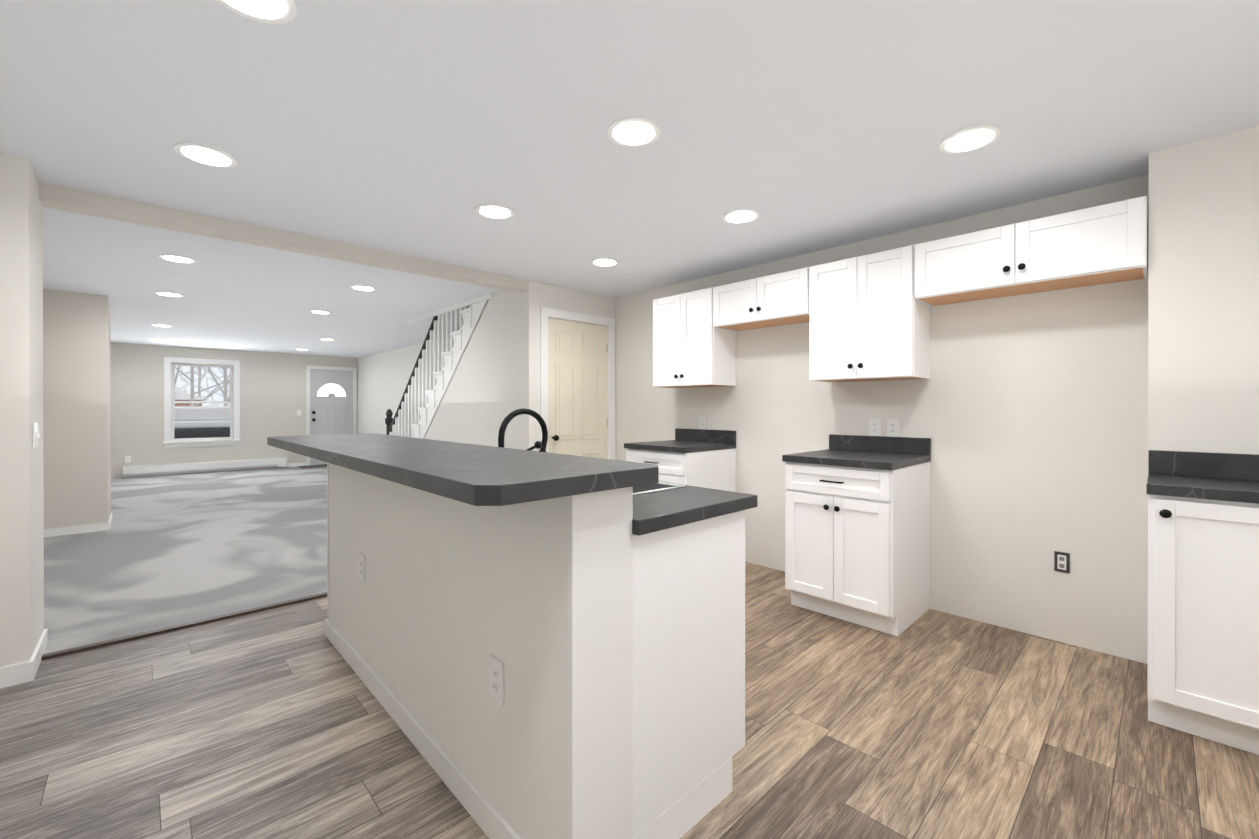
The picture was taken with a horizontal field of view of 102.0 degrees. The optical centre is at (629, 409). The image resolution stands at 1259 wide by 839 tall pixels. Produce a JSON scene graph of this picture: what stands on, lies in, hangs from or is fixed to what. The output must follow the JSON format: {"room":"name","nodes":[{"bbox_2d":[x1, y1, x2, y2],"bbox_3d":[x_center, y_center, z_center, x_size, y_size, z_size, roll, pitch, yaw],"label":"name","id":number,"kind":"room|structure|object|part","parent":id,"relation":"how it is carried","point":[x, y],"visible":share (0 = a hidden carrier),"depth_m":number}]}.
{"room":"kitchen","nodes":[
{"label":"kitchen","id":0,"kind":"room"},
{"bbox_2d":[0,153,43,667],"bbox_3d":[-2.905,0.048,2.282,0.330,2.284,0.450,0,0,-44],"label":"wall","id":1,"kind":"structure","parent":0,"point":[21,457],"depth_m":2.22},
{"bbox_2d":[33,423,39,447],"bbox_3d":[-2.728,0.120,2.348,0.014,0.114,0.116,0,0,-44],"label":"light switch","id":2,"kind":"object","parent":1,"relation":"attached to","point":[36,434],"visible":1,"depth_m":2.32},
{"bbox_2d":[43,289,110,528],"bbox_3d":[-5.430,0.042,5.008,0.450,2.284,0.600,0,0,-44],"label":"wall","id":3,"kind":"structure","parent":0,"point":[76,415],"depth_m":4.80},
{"bbox_2d":[43,466,326,653],"bbox_3d":[-4.545,1.234,6.708,4.477,0.132,8.610,0,0,-44],"label":"floor","id":4,"kind":"structure","parent":0,"point":[164,551],"depth_m":4.12},
{"bbox_2d":[298,464,326,468],"bbox_3d":[-6.257,1.154,10.322,0.700,0.010,0.480,0,0,-44],"label":"door mat","id":5,"kind":"object","parent":4,"relation":"on","point":[313,466],"visible":0.64,"depth_m":10.21},
{"bbox_2d":[385,293,491,438],"bbox_3d":[-1.933,-0.116,6.177,1.024,2.605,2.955,0,0,-44],"label":"staircase","id":6,"kind":"structure","parent":4,"relation":"on","point":[419,417],"depth_m":5.79},
{"bbox_2d":[175,366,229,406],"bbox_3d":[-25.657,-7.734,33.758,50.000,18.300,0.100,0,0,-44],"label":"sky","id":7,"kind":"structure","parent":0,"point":[207,379],"depth_m":32.44},
{"bbox_2d":[110,342,357,478],"bbox_3d":[-7.452,0.081,9.744,4.077,2.384,0.200,0,0,-44],"label":"wall","id":8,"kind":"structure","parent":0,"point":[272,393],"depth_m":9.37},
{"bbox_2d":[125,456,130,462],"bbox_3d":[-8.477,0.846,8.620,0.070,0.114,0.008,0,0,-44],"label":"electrical outlet","id":9,"kind":"object","parent":8,"relation":"attached to","point":[127,459],"visible":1,"depth_m":8.61},
{"bbox_2d":[163,357,240,447],"bbox_3d":[-7.824,-0.121,9.353,1.100,1.590,0.250,0,0,-44],"label":"window","id":10,"kind":"structure","parent":8,"relation":"in","point":[235,440],"depth_m":9.28},
{"bbox_3d":[-7.829,-0.126,9.359,0.864,1.384,0.065,0,0,-44],"label":"front window sash","id":11,"kind":"part","parent":10,"relation":"part of"},
{"bbox_2d":[123,457,286,477],"bbox_3d":[-7.662,1.055,9.360,2.320,0.177,0.064,0,0,-44],"label":"baseboard heater","id":12,"kind":"object","parent":8,"relation":"attached to","point":[146,470],"visible":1,"depth_m":9.24},
{"bbox_2d":[310,369,352,464],"bbox_3d":[-6.283,0.165,10.759,0.802,1.979,0.100,0,0,-44],"label":"front door","id":13,"kind":"structure","parent":8,"relation":"in","point":[331,406],"depth_m":10.75},
{"bbox_2d":[306,365,356,465],"bbox_3d":[-6.329,0.138,10.807,0.940,2.065,0.218,0,0,-44],"label":"door frame","id":14,"kind":"structure","parent":8,"relation":"attached to","point":[354,383],"depth_m":10.67},
{"bbox_2d":[39,182,528,292],"bbox_3d":[-1.900,-1.055,3.458,2.753,0.082,0.130,0,0,-44],"label":"header beam","id":15,"kind":"structure","parent":0,"point":[75,201],"depth_m":3.05},
{"bbox_2d":[424,290,521,449],"bbox_3d":[-1.959,0.041,5.586,0.100,2.284,3.063,0,0,-44],"label":"wall","id":16,"kind":"structure","parent":0,"point":[481,400],"depth_m":4.86},
{"bbox_2d":[522,281,614,450],"bbox_3d":[-0.539,0.043,4.749,0.994,2.284,0.110,0,0,-44],"label":"wall","id":17,"kind":"structure","parent":0,"point":[536,296],"depth_m":4.43},
{"bbox_2d":[540,307,614,459],"bbox_3d":[-0.497,0.147,4.777,0.870,2.075,0.128,0,0,-44],"label":"door frame","id":18,"kind":"structure","parent":17,"relation":"attached to","point":[547,313],"depth_m":4.77},
{"bbox_2d":[548,318,607,458],"bbox_3d":[-0.461,0.184,4.741,0.713,1.989,0.116,0,0,-44],"label":"door","id":19,"kind":"structure","parent":17,"relation":"in","point":[577,391],"depth_m":4.75},
{"bbox_2d":[0,562,1258,838],"bbox_3d":[0.249,1.252,1.698,4.477,0.120,5.260,0,0,-44],"label":"floor","id":20,"kind":"structure","parent":0,"point":[282,724],"depth_m":1.80},
{"bbox_2d":[41,592,326,660],"bbox_3d":[-1.809,1.180,3.368,2.753,0.016,0.040,0,0,-44],"label":"threshold strip","id":21,"kind":"object","parent":20,"relation":"on","point":[156,632],"depth_m":2.74},
{"bbox_2d":[325,441,750,838],"bbox_3d":[-0.590,0.685,2.172,0.758,1.012,2.133,0,0,-44],"label":"kitchen island","id":22,"kind":"object","parent":20,"relation":"on","point":[596,606],"depth_m":1.42},
{"bbox_2d":[359,553,364,582],"bbox_3d":[-1.182,0.701,2.251,0.008,0.114,0.070,0,0,-44],"label":"outlet","id":23,"kind":"object","parent":22,"relation":"attached to","point":[362,567],"visible":1,"depth_m":2.24},
{"bbox_2d":[267,434,662,509],"bbox_3d":[-0.858,0.159,1.909,0.500,0.040,2.240,0,0,-44],"label":"island countertop","id":24,"kind":"structure","parent":22,"relation":"on","point":[478,477],"depth_m":1.27},
{"bbox_2d":[489,654,503,705],"bbox_3d":[-0.366,0.743,1.399,0.008,0.114,0.070,0,0,-44],"label":"outlet","id":25,"kind":"object","parent":22,"relation":"attached to","point":[496,679],"visible":1,"depth_m":1.39},
{"bbox_2d":[639,494,757,537],"bbox_3d":[-0.520,0.294,2.222,0.538,0.038,2.135,0,0,-44],"label":"island countertop","id":26,"kind":"structure","parent":22,"relation":"on","point":[737,505],"depth_m":1.42},
{"bbox_2d":[498,408,547,451],"bbox_3d":[-0.413,0.135,2.068,0.252,0.277,0.146,0,0,-44],"label":"faucet","id":27,"kind":"object","parent":26,"relation":"on","point":[541,445],"visible":0.62,"depth_m":2.08},
{"bbox_2d":[624,428,735,491],"bbox_3d":[0.389,0.678,4.019,0.660,1.016,0.622,0,0,-44],"label":"base cabinet","id":28,"kind":"object","parent":20,"relation":"on","point":[703,458],"visible":0.35,"depth_m":3.84},
{"bbox_2d":[782,434,930,635],"bbox_3d":[1.341,0.681,3.025,0.660,1.016,0.614,0,0,-44],"label":"base cabinet","id":29,"kind":"object","parent":20,"relation":"on","point":[857,529],"visible":1,"depth_m":2.82},
{"bbox_2d":[1146,490,1258,754],"bbox_3d":[2.252,0.753,1.842,0.425,0.876,0.527,0,0,-44],"label":"base cabinet","id":30,"kind":"object","parent":20,"relation":"on","point":[1203,594],"depth_m":1.79},
{"bbox_2d":[1146,474,1258,501],"bbox_3d":[2.548,0.295,1.524,0.435,0.038,1.402,0,0,-44],"label":"countertop","id":31,"kind":"structure","parent":30,"relation":"on","point":[1168,483],"depth_m":1.85},
{"bbox_2d":[0,0,1258,357],"bbox_3d":[-2.727,-1.175,4.803,4.477,0.150,13.870,0,0,-44],"label":"ceiling","id":32,"kind":"structure","parent":0,"point":[418,128],"depth_m":1.99},
{"bbox_2d":[158,254,196,262],"bbox_3d":[-3.269,-1.092,3.692,0.208,0.009,0.232,0,0,-44],"label":"recessed light","id":33,"kind":"object","parent":32,"relation":"in","point":[170,257],"depth_m":3.68},
{"bbox_2d":[174,142,236,167],"bbox_3d":[-1.809,-1.089,2.181,0.206,0.009,0.224,0,0,-44],"label":"recessed light","id":34,"kind":"object","parent":32,"relation":"in","point":[203,154],"depth_m":2.18},
{"bbox_2d":[216,0,295,23],"bbox_3d":[-0.993,-1.087,1.363,0.162,0.009,0.160,0,0,-44],"label":"recessed light","id":35,"kind":"object","parent":32,"relation":"in","point":[264,11],"depth_m":1.38},
{"bbox_2d":[350,285,375,290],"bbox_3d":[-2.397,-1.094,4.594,0.205,0.009,0.226,0,0,-44],"label":"recessed light","id":36,"kind":"object","parent":32,"relation":"in","point":[357,287],"depth_m":4.61},
{"bbox_2d":[475,204,513,218],"bbox_3d":[-0.740,-1.090,2.805,0.213,0.009,0.220,0,0,-44],"label":"recessed light","id":37,"kind":"object","parent":32,"relation":"in","point":[493,211],"depth_m":2.80},
{"bbox_2d":[591,258,618,266],"bbox_3d":[-0.181,-1.092,3.779,0.215,0.009,0.219,0,0,-44],"label":"recessed light","id":38,"kind":"object","parent":32,"relation":"in","point":[604,262],"depth_m":3.78},
{"bbox_2d":[607,117,659,146],"bbox_3d":[0.017,-1.088,1.999,0.214,0.009,0.215,0,0,-44],"label":"recessed light","id":39,"kind":"object","parent":32,"relation":"in","point":[632,132],"depth_m":2.00},
{"bbox_2d":[722,209,759,223],"bbox_3d":[0.628,-1.090,2.874,0.221,0.009,0.216,0,0,-44],"label":"recessed light","id":40,"kind":"object","parent":32,"relation":"in","point":[738,216],"depth_m":2.88},
{"bbox_2d":[939,125,1000,153],"bbox_3d":[1.369,-1.088,2.055,0.221,0.009,0.209,0,0,-44],"label":"recessed light","id":41,"kind":"object","parent":32,"relation":"in","point":[969,139],"depth_m":2.05},
{"bbox_2d":[357,174,1148,663],"bbox_3d":[-1.182,0.089,6.284,0.200,2.384,13.870,0,0,-44],"label":"wall","id":42,"kind":"structure","parent":0,"point":[1027,414],"depth_m":2.81},
{"bbox_2d":[653,288,735,387],"bbox_3d":[0.503,-0.548,4.125,0.345,0.732,0.614,0,0,-44],"label":"upper cabinet","id":43,"kind":"object","parent":42,"relation":"attached to","point":[693,347],"visible":0.96,"depth_m":3.98},
{"bbox_2d":[699,416,706,429],"bbox_3d":[0.613,0.116,4.257,0.008,0.114,0.070,0,0,-44],"label":"electrical outlet","id":44,"kind":"object","parent":42,"relation":"attached to","point":[702,422],"visible":0.96,"depth_m":4.25},
{"bbox_2d":[713,267,808,330],"bbox_3d":[0.980,-0.762,3.626,0.345,0.302,0.756,0,0,-44],"label":"upper cabinet","id":45,"kind":"object","parent":42,"relation":"attached to","point":[778,299],"visible":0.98,"depth_m":3.52},
{"bbox_2d":[809,245,929,381],"bbox_3d":[1.454,-0.546,3.131,0.345,0.732,0.608,0,0,-44],"label":"upper cabinet","id":46,"kind":"object","parent":42,"relation":"attached to","point":[869,317],"visible":1,"depth_m":3.00},
{"bbox_2d":[869,419,879,435],"bbox_3d":[1.567,0.118,3.260,0.008,0.114,0.070,0,0,-44],"label":"electrical outlet","id":47,"kind":"object","parent":42,"relation":"attached to","point":[874,427],"visible":0.96,"depth_m":3.26},
{"bbox_2d":[887,419,898,436],"bbox_3d":[1.643,0.118,3.181,0.008,0.114,0.070,0,0,-44],"label":"electrical outlet","id":48,"kind":"object","parent":42,"relation":"attached to","point":[892,427],"visible":0.98,"depth_m":3.18},
{"bbox_2d":[914,196,1147,305],"bbox_3d":[1.979,-0.760,2.582,0.345,0.302,0.904,0,0,-44],"label":"upper cabinet","id":49,"kind":"object","parent":42,"relation":"attached to","point":[1101,244],"visible":1,"depth_m":2.44},
{"bbox_2d":[1054,551,1069,572],"bbox_3d":[2.202,0.780,2.597,0.009,0.100,0.060,0,0,-44],"label":"outlet","id":50,"kind":"object","parent":42,"relation":"attached to","point":[1061,561],"visible":1,"depth_m":2.59},
{"bbox_2d":[1147,126,1258,686],"bbox_3d":[2.811,0.050,1.766,0.277,2.284,1.420,0,0,-44],"label":"wall","id":51,"kind":"structure","parent":0,"point":[1203,317],"depth_m":2.07},
{"bbox_2d":[1149,450,1258,481],"bbox_3d":[2.698,0.226,1.667,0.020,0.100,1.402,0,0,-44],"label":"backsplash","id":52,"kind":"structure","parent":51,"relation":"attached to","point":[1200,464],"depth_m":2.05},
{"label":"outside","id":53,"kind":"structure","parent":0,"visible":0},
{"bbox_3d":[-27.498,1.495,32.088,55.000,0.150,59.800,0,0,-44],"label":"ground","id":54,"kind":"structure","parent":53,"visible":0},
{"bbox_2d":[174,366,229,406],"bbox_3d":[-18.378,-3.090,20.465,14.124,9.076,15.693,0,0,-44],"label":"scenery","id":55,"kind":"object","parent":54,"relation":"on","point":[180,395],"depth_m":18.59},
{"bbox_3d":[-9.350,1.457,13.121,55.000,0.015,5.300,0,0,-44],"label":"road","id":56,"kind":"object","parent":54,"relation":"on","visible":0},
{"bbox_2d":[174,406,229,438],"bbox_3d":[-10.385,0.679,12.538,4.600,1.505,1.850,0,0,-44],"label":"car","id":57,"kind":"object","parent":56,"relation":"on","point":[187,414],"depth_m":11.88},
{"bbox_3d":[-4.272,0.096,3.327,0.200,2.384,13.870,0,0,-44],"label":"wall","id":58,"kind":"structure","parent":0,"visible":0},
{"bbox_2d":[0,660,32,688],"bbox_3d":[-2.734,1.148,2.128,0.300,0.085,0.012,0,0,-44],"label":"baseboard","id":59,"kind":"structure","parent":58,"relation":"attached to","point":[16,674],"depth_m":2.20},
{"bbox_2d":[30,628,47,680],"bbox_3d":[-2.777,1.148,2.399,0.012,0.085,0.462,0,0,-44],"label":"baseboard","id":60,"kind":"structure","parent":58,"relation":"attached to","point":[39,650],"depth_m":2.37},
{"bbox_2d":[44,523,104,536],"bbox_3d":[-5.219,1.136,4.789,0.390,0.073,0.012,0,0,-44],"label":"baseboard","id":61,"kind":"structure","parent":58,"relation":"attached to","point":[52,532],"depth_m":4.79},
{"bbox_2d":[106,513,111,529],"bbox_3d":[-5.260,1.135,5.165,0.012,0.073,0.612,0,0,-44],"label":"baseboard","id":62,"kind":"structure","parent":58,"relation":"attached to","point":[108,524],"depth_m":4.99},
{"bbox_2d":[288,462,305,466],"bbox_3d":[-6.713,1.123,10.307,0.320,0.073,0.012,0,0,-44],"label":"baseboard","id":63,"kind":"structure","parent":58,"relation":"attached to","point":[304,463],"depth_m":10.29}
]}

